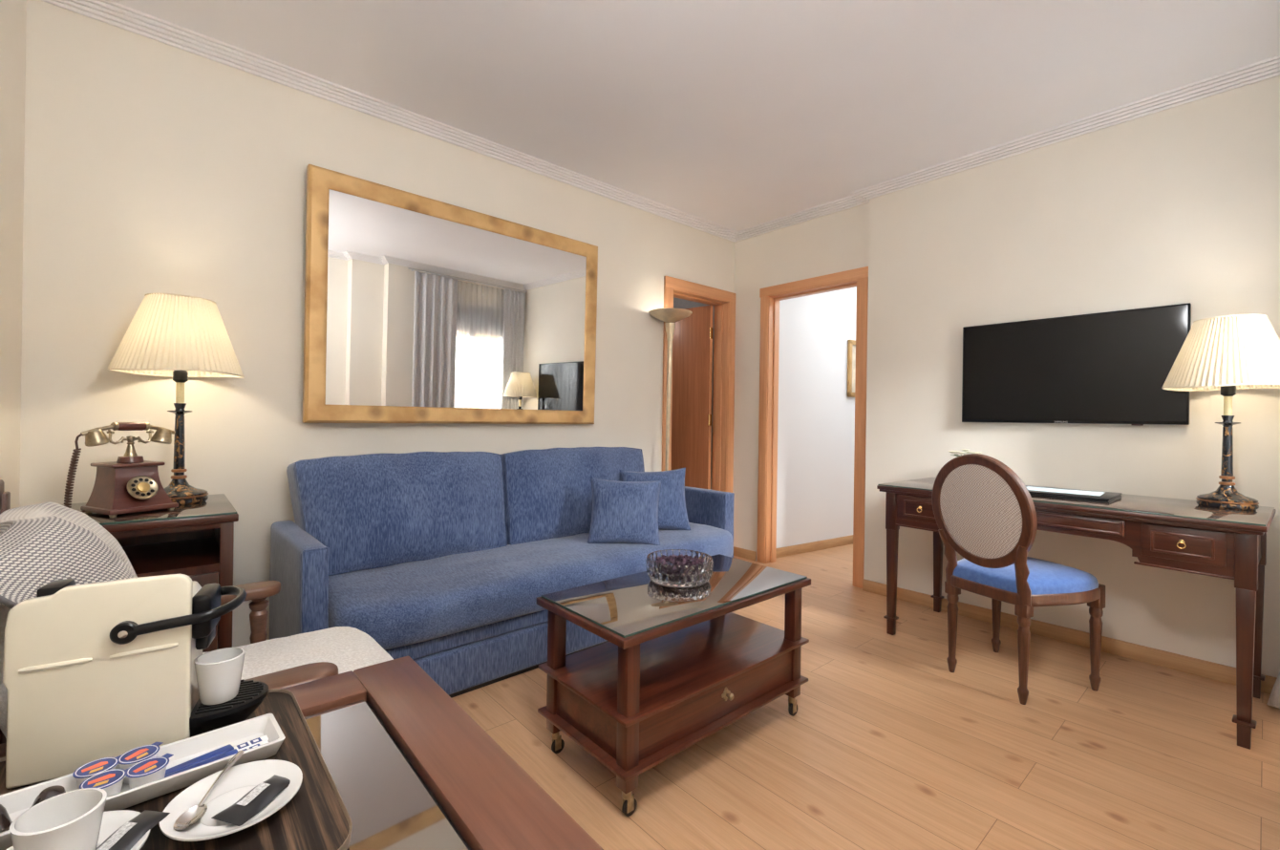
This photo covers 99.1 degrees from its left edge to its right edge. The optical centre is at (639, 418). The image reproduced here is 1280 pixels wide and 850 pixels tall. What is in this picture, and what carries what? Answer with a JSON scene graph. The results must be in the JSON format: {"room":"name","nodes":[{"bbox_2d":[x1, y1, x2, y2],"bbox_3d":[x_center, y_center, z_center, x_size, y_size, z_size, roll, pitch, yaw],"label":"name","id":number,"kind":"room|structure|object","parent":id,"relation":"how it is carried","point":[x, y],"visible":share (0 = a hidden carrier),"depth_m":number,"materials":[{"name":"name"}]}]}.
{"room":"hotel room","nodes":[
{"label":"hotel room","id":0,"kind":"room"},
{"bbox_2d":[0,0,26,509],"bbox_3d":[-1.078,-0.216,0.537,0.175,2.562,3.430,1,0,-41],"label":"wall","id":1,"kind":"structure","parent":0,"point":[12,12],"depth_m":1.74,"materials":[{"name":"beige paint"}]},
{"bbox_2d":[19,0,734,647],"bbox_3d":[-0.761,-0.210,3.161,4.200,2.562,0.120,1,0,-41],"label":"wall","id":2,"kind":"structure","parent":0,"point":[151,165],"depth_m":2.25,"materials":[{"name":"beige paint"}]},
{"bbox_2d":[302,164,597,424],"bbox_3d":[-0.871,-0.534,2.916,1.590,1.122,0.044,1,1,-43],"label":"wall mirror","id":3,"kind":"object","parent":2,"relation":"attached to","point":[418,309],"visible":1,"depth_m":2.76,"materials":[{"name":"gold-painted wood frame"},{"name":"silvered mirror glass"}]},
{"bbox_2d":[661,276,735,492],"bbox_3d":[0.416,0.038,4.180,0.782,2.101,0.144,1,0,-41],"label":"trim","id":4,"kind":"structure","parent":2,"relation":"attached to","point":[723,302],"depth_m":4.35,"materials":[{"name":"brown wood"}]},
{"bbox_2d":[673,297,714,490],"bbox_3d":[-0.128,-0.169,4.694,1.470,2.500,1.750,1,0,-41],"label":"wall","id":5,"kind":"structure","parent":0,"point":[678,303],"depth_m":4.79,"materials":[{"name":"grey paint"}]},
{"bbox_2d":[671,305,713,490],"bbox_3d":[0.326,0.080,4.599,0.633,1.995,0.051,1,0,39],"label":"door","id":6,"kind":"structure","parent":5,"relation":"in","point":[693,335],"depth_m":4.49,"materials":[{"name":"brown wood"}]},
{"bbox_2d":[110,0,1279,232],"bbox_3d":[0.381,-1.526,1.872,4.200,0.100,3.550,1,0,-41],"label":"ceiling","id":7,"kind":"structure","parent":0,"point":[736,116],"depth_m":2.30,"materials":[{"name":"paint"}]},
{"bbox_2d":[776,286,856,548],"bbox_3d":[2.142,-0.137,5.072,2.900,2.500,0.100,1,0,-34],"label":"wall","id":8,"kind":"structure","parent":0,"point":[816,419],"depth_m":4.56,"materials":[{"name":"white paint"}]},
{"bbox_2d":[775,534,853,557],"bbox_3d":[2.156,1.076,5.024,2.900,0.075,0.014,1,0,-34],"label":"baseboard","id":9,"kind":"structure","parent":8,"relation":"attached to","point":[790,550],"depth_m":4.54,"materials":[{"name":"brown wood"}]},
{"bbox_2d":[847,340,855,397],"bbox_3d":[1.966,-0.439,4.873,0.340,0.500,0.026,1,0,-34],"label":"picture frame","id":10,"kind":"object","parent":8,"relation":"attached to","point":[851,344],"visible":0.44,"depth_m":4.79,"materials":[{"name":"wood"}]},
{"bbox_2d":[451,543,1279,849],"bbox_3d":[0.965,1.146,3.440,7.200,0.100,5.300,1,0,-41],"label":"floor","id":11,"kind":"structure","parent":0,"point":[885,747],"depth_m":1.78,"materials":[{"name":"brown wood"}]},
{"bbox_2d":[5,493,238,743],"bbox_3d":[-1.724,0.682,1.854,0.531,0.750,0.551,1,0,-41],"label":"side table","id":12,"kind":"object","parent":11,"relation":"on","point":[196,541],"visible":0.19,"depth_m":1.82,"materials":[{"name":"brown wood"}]},
{"bbox_2d":[64,422,178,517],"bbox_3d":[-1.690,0.159,1.796,0.186,0.296,0.275,1,0,24],"label":"phone","id":13,"kind":"object","parent":12,"relation":"on","point":[131,483],"visible":0.95,"depth_m":1.77,"materials":[{"name":"red wood"}]},
{"bbox_2d":[107,293,244,505],"bbox_3d":[-1.692,-0.066,2.007,0.383,0.748,0.382,1,0,32],"label":"table lamp","id":14,"kind":"object","parent":12,"relation":"on","point":[181,337],"visible":0.98,"depth_m":1.92,"materials":[{"name":"beige fabric"}]},
{"bbox_2d":[172,370,188,383],"bbox_3d":[-1.690,-0.155,2.007,0.042,0.046,0.042,1,0,32],"label":"socket","id":15,"kind":"object","parent":14,"relation":"attached to","point":[179,376],"depth_m":1.99,"materials":[{"name":"black plastic"}]},
{"bbox_2d":[0,479,393,758],"bbox_3d":[-0.936,0.603,1.196,0.773,0.930,0.764,1,0,-41],"label":"armchair","id":16,"kind":"object","parent":11,"relation":"on","point":[293,660],"visible":0.21,"depth_m":1.38,"materials":[{"name":"white fabric"}]},
{"bbox_2d":[0,605,11,738],"bbox_3d":[-1.101,0.440,1.042,0.209,0.368,0.540,1,0,-41],"label":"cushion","id":17,"kind":"object","parent":16,"relation":"on","point":[4,610],"depth_m":0.82,"materials":[{"name":"white fabric"}]},
{"bbox_2d":[0,502,209,654],"bbox_3d":[-0.966,0.389,1.024,0.456,0.427,0.711,1,0,-41],"label":"cushion","id":18,"kind":"object","parent":16,"relation":"on","point":[41,544],"visible":0.35,"depth_m":0.92,"materials":[{"name":"beige fabric"}]},
{"bbox_2d":[282,656,603,849],"bbox_3d":[-0.491,0.774,0.608,0.676,0.600,0.708,1,0,-41],"label":"table","id":19,"kind":"object","parent":11,"relation":"on","point":[410,769],"visible":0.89,"depth_m":0.74,"materials":[{"name":"brown wood"}]},
{"bbox_2d":[0,688,352,849],"bbox_3d":[-0.624,0.464,0.621,0.448,0.014,0.470,1,0,-41],"label":"serving tray","id":20,"kind":"object","parent":19,"relation":"on","point":[317,818],"visible":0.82,"depth_m":0.65,"materials":[{"name":"brown wood"}]},
{"bbox_2d":[5,810,150,849],"bbox_3d":[-0.584,0.453,0.551,0.135,0.018,0.135,1,0,-41],"label":"saucer","id":21,"kind":"object","parent":20,"relation":"on","point":[112,821],"visible":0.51,"depth_m":0.60,"materials":[{"name":"white ceramic"}]},
{"bbox_2d":[9,788,106,849],"bbox_3d":[-0.585,0.426,0.550,0.067,0.062,0.067,1,0,-41],"label":"espresso cup","id":22,"kind":"object","parent":21,"relation":"on","point":[69,821],"visible":1,"depth_m":0.55,"materials":[{"name":"white ceramic"}]},
{"bbox_2d":[96,810,170,849],"bbox_3d":[-0.549,0.447,0.577,0.041,0.016,0.078,1,0,7],"label":"packet","id":23,"kind":"object","parent":21,"relation":"on","point":[125,838],"visible":1,"depth_m":0.58,"materials":[{"name":"black paper"}]},
{"bbox_2d":[2,574,268,789],"bbox_3d":[-0.690,0.337,0.781,0.266,0.247,0.144,1,0,-27],"label":"coffee machine","id":24,"kind":"object","parent":20,"relation":"on","point":[92,672],"visible":0.88,"depth_m":0.71,"materials":[{"name":"beige plastic"}]},
{"bbox_2d":[193,647,245,704],"bbox_3d":[-0.620,0.381,0.806,0.060,0.062,0.060,1,0,-41],"label":"espresso cup","id":25,"kind":"object","parent":24,"relation":"on","point":[218,672],"visible":1,"depth_m":0.79,"materials":[{"name":"white ceramic"}]},
{"bbox_2d":[189,679,268,737],"bbox_3d":[-0.621,0.437,0.823,0.098,0.049,0.112,1,0,-41],"label":"drip tray","id":26,"kind":"object","parent":24,"relation":"on","point":[202,718],"depth_m":0.79,"materials":[{"name":"black plastic"}]},
{"bbox_2d":[0,713,285,849],"bbox_3d":[-0.628,0.448,0.668,0.316,0.028,0.090,1,0,-44],"label":"dish","id":27,"kind":"object","parent":20,"relation":"on","point":[16,802],"visible":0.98,"depth_m":0.69,"materials":[{"name":"white ceramic"}]},
{"bbox_2d":[0,804,12,832],"bbox_3d":[-0.704,0.439,0.592,0.036,0.034,0.037,1,0,18],"label":"capsule","id":28,"kind":"object","parent":27,"relation":"in","point":[6,821],"visible":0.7,"depth_m":0.60},
{"bbox_2d":[28,785,65,809],"bbox_3d":[-0.678,0.439,0.624,0.035,0.035,0.037,1,0,-7],"label":"capsule","id":29,"kind":"object","parent":27,"relation":"in","point":[53,791],"visible":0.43,"depth_m":0.62},
{"bbox_2d":[72,755,120,789],"bbox_3d":[-0.662,0.440,0.668,0.040,0.030,0.046,1,0,29],"label":"cup","id":30,"kind":"object","parent":27,"relation":"in","point":[84,772],"visible":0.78,"depth_m":0.66,"materials":[{"name":"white plastic"}]},
{"bbox_2d":[81,761,107,772],"bbox_3d":[-0.665,0.425,0.666,0.010,0.001,0.024,1,0,29],"label":"print","id":31,"kind":"object","parent":30,"relation":"on","point":[93,766],"depth_m":0.67},
{"bbox_2d":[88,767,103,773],"bbox_3d":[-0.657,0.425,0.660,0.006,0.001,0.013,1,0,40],"label":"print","id":32,"kind":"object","parent":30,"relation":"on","point":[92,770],"depth_m":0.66},
{"bbox_2d":[78,768,128,797],"bbox_3d":[-0.631,0.440,0.645,0.040,0.030,0.046,1,0,39],"label":"cup","id":33,"kind":"object","parent":27,"relation":"in","point":[110,781],"visible":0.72,"depth_m":0.64,"materials":[{"name":"white plastic"}]},
{"bbox_2d":[93,780,108,787],"bbox_3d":[-0.628,0.425,0.636,0.013,0.001,0.006,1,0,-40],"label":"print","id":34,"kind":"object","parent":33,"relation":"on","point":[96,783],"depth_m":0.64},
{"bbox_2d":[87,773,115,785],"bbox_3d":[-0.635,0.425,0.644,0.010,0.001,0.024,1,0,39],"label":"print","id":35,"kind":"object","parent":33,"relation":"on","point":[99,778],"depth_m":0.64},
{"bbox_2d":[102,776,125,797],"bbox_3d":[-0.633,0.441,0.643,0.040,0.028,0.040,1,0,39],"label":"pot","id":36,"kind":"object","parent":33,"relation":"on","point":[112,785],"depth_m":0.64,"materials":[{"name":"white plastic"}]},
{"bbox_2d":[118,742,163,784],"bbox_3d":[-0.636,0.440,0.695,0.040,0.030,0.046,1,0,9],"label":"cup","id":37,"kind":"object","parent":27,"relation":"in","point":[127,759],"visible":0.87,"depth_m":0.69,"materials":[{"name":"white plastic"}]},
{"bbox_2d":[124,748,149,760],"bbox_3d":[-0.638,0.425,0.692,0.010,0.001,0.024,1,0,9],"label":"print","id":38,"kind":"object","parent":37,"relation":"on","point":[134,754],"depth_m":0.69},
{"bbox_2d":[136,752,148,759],"bbox_3d":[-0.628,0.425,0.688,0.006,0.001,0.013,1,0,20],"label":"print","id":39,"kind":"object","parent":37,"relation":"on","point":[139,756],"depth_m":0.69},
{"bbox_2d":[125,753,173,789],"bbox_3d":[-0.602,0.440,0.671,0.040,0.030,0.046,1,0,14],"label":"cup","id":40,"kind":"object","parent":27,"relation":"in","point":[153,769],"visible":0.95,"depth_m":0.66,"materials":[{"name":"white plastic"}]},
{"bbox_2d":[132,760,158,772],"bbox_3d":[-0.605,0.426,0.667,0.010,0.001,0.024,1,0,14],"label":"print","id":41,"kind":"object","parent":40,"relation":"on","point":[144,766],"depth_m":0.67},
{"bbox_2d":[125,764,168,789],"bbox_3d":[-0.603,0.441,0.668,0.040,0.028,0.040,1,0,14],"label":"pot","id":42,"kind":"object","parent":40,"relation":"on","point":[138,775],"depth_m":0.66,"materials":[{"name":"white plastic"}]},
{"bbox_2d":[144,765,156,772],"bbox_3d":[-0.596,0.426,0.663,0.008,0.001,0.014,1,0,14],"label":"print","id":43,"kind":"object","parent":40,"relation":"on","point":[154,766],"depth_m":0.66},
{"bbox_2d":[234,735,268,751],"bbox_3d":[-0.553,0.454,0.746,0.016,0.007,0.081,1,0,41],"label":"stick","id":44,"kind":"object","parent":27,"relation":"in","point":[241,747],"visible":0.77,"depth_m":0.76,"materials":[{"name":"white paper"}]},
{"bbox_2d":[164,744,234,775],"bbox_3d":[-0.580,0.449,0.713,0.016,0.006,0.080,1,0,35],"label":"stick","id":45,"kind":"object","parent":44,"relation":"on","point":[227,748],"visible":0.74,"depth_m":0.72,"materials":[{"name":"blue paper"}]},
{"bbox_2d":[242,741,268,750],"bbox_3d":[-0.542,0.454,0.730,0.016,0.007,0.081,1,0,37],"label":"stick","id":46,"kind":"object","parent":27,"relation":"in","point":[264,742],"visible":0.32,"depth_m":0.75,"materials":[{"name":"white paper"}]},
{"bbox_2d":[164,748,237,777],"bbox_3d":[-0.566,0.448,0.703,0.016,0.006,0.080,1,0,40],"label":"stick","id":47,"kind":"object","parent":46,"relation":"on","point":[235,751],"visible":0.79,"depth_m":0.71,"materials":[{"name":"blue paper"}]},
{"bbox_2d":[159,759,302,841],"bbox_3d":[-0.478,0.454,0.645,0.135,0.018,0.135,1,0,-41],"label":"saucer","id":48,"kind":"object","parent":20,"relation":"on","point":[240,779],"visible":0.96,"depth_m":0.65,"materials":[{"name":"white ceramic"}]},
{"bbox_2d":[173,750,244,830],"bbox_3d":[-0.507,0.443,0.651,0.025,0.023,0.116,1,0,-4],"label":"teaspoon","id":49,"kind":"object","parent":48,"relation":"on","point":[190,817],"visible":1,"depth_m":0.62,"materials":[{"name":"metal"}]},
{"bbox_2d":[173,804,207,830],"bbox_3d":[-0.504,0.450,0.613,0.025,0.008,0.038,1,3,-8],"label":"spoon bowl","id":50,"kind":"object","parent":49,"relation":"on","point":[190,817],"depth_m":0.62,"materials":[{"name":"metal"}]},
{"bbox_2d":[211,774,290,826],"bbox_3d":[-0.456,0.452,0.649,0.041,0.013,0.078,1,0,13],"label":"packet","id":51,"kind":"object","parent":48,"relation":"on","point":[257,799],"visible":1,"depth_m":0.64,"materials":[{"name":"black paper"}]},
{"bbox_2d":[268,447,734,698],"bbox_3d":[-0.432,0.620,2.815,2.370,0.912,0.805,1,0,-43],"label":"sofa","id":52,"kind":"object","parent":11,"relation":"on","point":[444,560],"visible":0.57,"depth_m":2.34,"materials":[{"name":"blue fabric"}]},
{"bbox_2d":[286,451,506,574],"bbox_3d":[-1.088,0.415,2.553,0.930,0.521,0.296,1,0,-43],"label":"cushion","id":53,"kind":"object","parent":52,"relation":"on","point":[373,512],"depth_m":2.41,"materials":[{"name":"blue fabric"}]},
{"bbox_2d":[328,522,733,649],"bbox_3d":[-0.372,0.735,2.745,2.170,0.180,0.617,1,0,-43],"label":"seat cushion","id":54,"kind":"object","parent":52,"relation":"on","point":[408,603],"depth_m":2.26,"materials":[{"name":"blue fabric"}]},
{"bbox_2d":[501,447,643,544],"bbox_3d":[-0.374,0.426,3.209,0.990,0.520,0.292,1,0,-43],"label":"cushion","id":55,"kind":"object","parent":52,"relation":"on","point":[547,495],"depth_m":2.97,"materials":[{"name":"blue fabric"}]},
{"bbox_2d":[587,476,661,545],"bbox_3d":[-0.080,0.496,2.901,0.394,0.361,0.165,1,0,0],"label":"throw pillow","id":56,"kind":"object","parent":52,"relation":"on","point":[623,512],"visible":0.99,"depth_m":2.85,"materials":[{"name":"blue fabric"}]},
{"bbox_2d":[618,468,690,530],"bbox_3d":[0.090,0.486,3.252,0.419,0.381,0.166,1,0,-11],"label":"throw pillow","id":57,"kind":"object","parent":52,"relation":"on","point":[672,502],"visible":0.57,"depth_m":3.23,"materials":[{"name":"blue fabric"}]},
{"bbox_2d":[648,307,692,470],"bbox_3d":[0.196,0.178,3.741,0.300,1.814,0.300,1,0,-41],"label":"floor lamp","id":58,"kind":"object","parent":11,"relation":"on","point":[670,315],"visible":0.76,"depth_m":3.72,"materials":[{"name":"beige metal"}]},
{"bbox_2d":[536,554,810,816],"bbox_3d":[0.145,0.828,1.875,0.890,0.510,0.447,1,0,-41],"label":"coffee table","id":59,"kind":"object","parent":11,"relation":"on","point":[676,668],"visible":1,"depth_m":1.71,"materials":[{"name":"brown wood"}]},
{"bbox_2d":[537,612,809,782],"bbox_3d":[0.144,0.876,1.875,0.868,0.154,0.444,1,0,-41],"label":"shelf","id":60,"kind":"object","parent":59,"relation":"attached to","point":[697,680],"depth_m":1.71,"materials":[{"name":"brown wood"}]},
{"bbox_2d":[645,549,713,587],"bbox_3d":[0.141,0.533,1.948,0.240,0.078,0.240,1,0,-41],"label":"crystal bowl","id":61,"kind":"object","parent":59,"relation":"on","point":[673,576],"visible":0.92,"depth_m":1.86,"materials":[{"name":"clear glass"}]},
{"bbox_2d":[654,554,703,565],"bbox_3d":[0.140,0.528,1.947,0.201,0.072,0.194,1,0,-41],"label":"dried petals","id":62,"kind":"object","parent":61,"relation":"in","point":[686,560],"visible":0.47,"depth_m":1.96,"materials":[{"name":"purple plant"}]},
{"bbox_2d":[931,453,1105,704],"bbox_3d":[1.574,0.625,2.312,0.548,0.958,0.465,1,0,-25],"label":"dining chair","id":63,"kind":"object","parent":11,"relation":"on","point":[984,513],"visible":1,"depth_m":2.19,"materials":[{"name":"brown wood"}]},
{"bbox_2d":[876,477,1275,749],"bbox_3d":[1.871,0.726,2.489,0.632,0.763,1.317,1,0,-39],"label":"writing desk","id":64,"kind":"object","parent":11,"relation":"on","point":[1166,533],"visible":0.8,"depth_m":2.04,"materials":[{"name":"brown wood"}]},
{"bbox_2d":[1024,485,1121,504],"bbox_3d":[1.866,0.334,2.465,0.300,0.020,0.430,1,0,-41],"label":"document folder","id":65,"kind":"object","parent":64,"relation":"on","point":[1108,498],"visible":0.5,"depth_m":2.32,"materials":[{"name":"black leather"}]},
{"bbox_2d":[1026,486,1104,495],"bbox_3d":[1.890,0.324,2.446,0.170,0.001,0.280,1,0,-44],"label":"leaflet","id":66,"kind":"object","parent":65,"relation":"on","point":[1090,493],"visible":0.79,"depth_m":2.43,"materials":[{"name":"white paper"}]},
{"bbox_2d":[1161,314,1279,510],"bbox_3d":[2.339,-0.023,2.172,0.383,0.748,0.382,1,0,-20],"label":"table lamp","id":67,"kind":"object","parent":64,"relation":"on","point":[1229,353],"visible":1,"depth_m":2.11,"materials":[{"name":"beige fabric"}]},
{"bbox_2d":[1220,385,1236,396],"bbox_3d":[2.341,-0.112,2.171,0.042,0.046,0.042,1,0,-20],"label":"socket","id":68,"kind":"object","parent":67,"relation":"attached to","point":[1226,391],"depth_m":2.16,"materials":[{"name":"black plastic"}]},
{"bbox_3d":[1.843,0.343,2.842,0.210,0.002,0.300,1,0,-34],"label":"paper sheet","id":69,"kind":"object","parent":64,"relation":"on","visible":0},
{"bbox_2d":[948,448,982,456],"bbox_3d":[1.743,0.254,2.926,0.140,0.179,0.149,1,0,-41],"label":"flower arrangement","id":70,"kind":"object","parent":69,"relation":"on","point":[964,450],"visible":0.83,"depth_m":2.93,"materials":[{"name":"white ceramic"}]},
{"bbox_2d":[732,75,1279,677],"bbox_3d":[1.891,-0.173,3.120,0.147,2.562,3.425,1,0,-41],"label":"wall","id":71,"kind":"structure","parent":0,"point":[1181,203],"depth_m":2.70,"materials":[{"name":"beige paint"}]},
{"bbox_2d":[41,0,1279,242],"bbox_3d":[0.395,-1.451,1.909,3.834,0.068,3.277,1,0,-41],"label":"trim","id":72,"kind":"structure","parent":71,"relation":"attached to","point":[108,11],"depth_m":2.61,"materials":[{"name":"paint"}]},
{"bbox_2d":[756,266,868,588],"bbox_3d":[1.232,0.053,3.899,0.124,2.093,0.862,1,0,-41],"label":"trim","id":73,"kind":"structure","parent":71,"relation":"attached to","point":[770,297],"depth_m":4.12,"materials":[{"name":"brown wood"}]},
{"bbox_2d":[733,546,1277,694],"bbox_3d":[1.694,1.070,3.218,0.046,0.072,3.010,1,0,-40],"label":"baseboard","id":74,"kind":"structure","parent":71,"relation":"attached to","point":[1205,669],"depth_m":2.65,"materials":[{"name":"brown wood"}]},
{"bbox_2d":[961,302,1191,426],"bbox_3d":[2.108,-0.238,2.719,0.054,0.535,0.894,1,0,-41],"label":"television","id":75,"kind":"object","parent":71,"relation":"attached to","point":[1109,367],"visible":1,"depth_m":2.65,"materials":[{"name":"black plastic"}]},
{"bbox_3d":[1.315,-0.182,0.640,4.020,2.562,0.360,1,0,-41],"label":"wall window","id":76,"kind":"structure","parent":0,"visible":0},
{"bbox_2d":[1266,672,1279,708],"bbox_3d":[2.490,-0.126,2.053,0.283,2.455,0.152,1,0,-41],"label":"curtain","id":77,"kind":"object","parent":76,"relation":"hanging from","point":[1274,697],"visible":1,"depth_m":2.08,"materials":[{"name":"grey fabric"}]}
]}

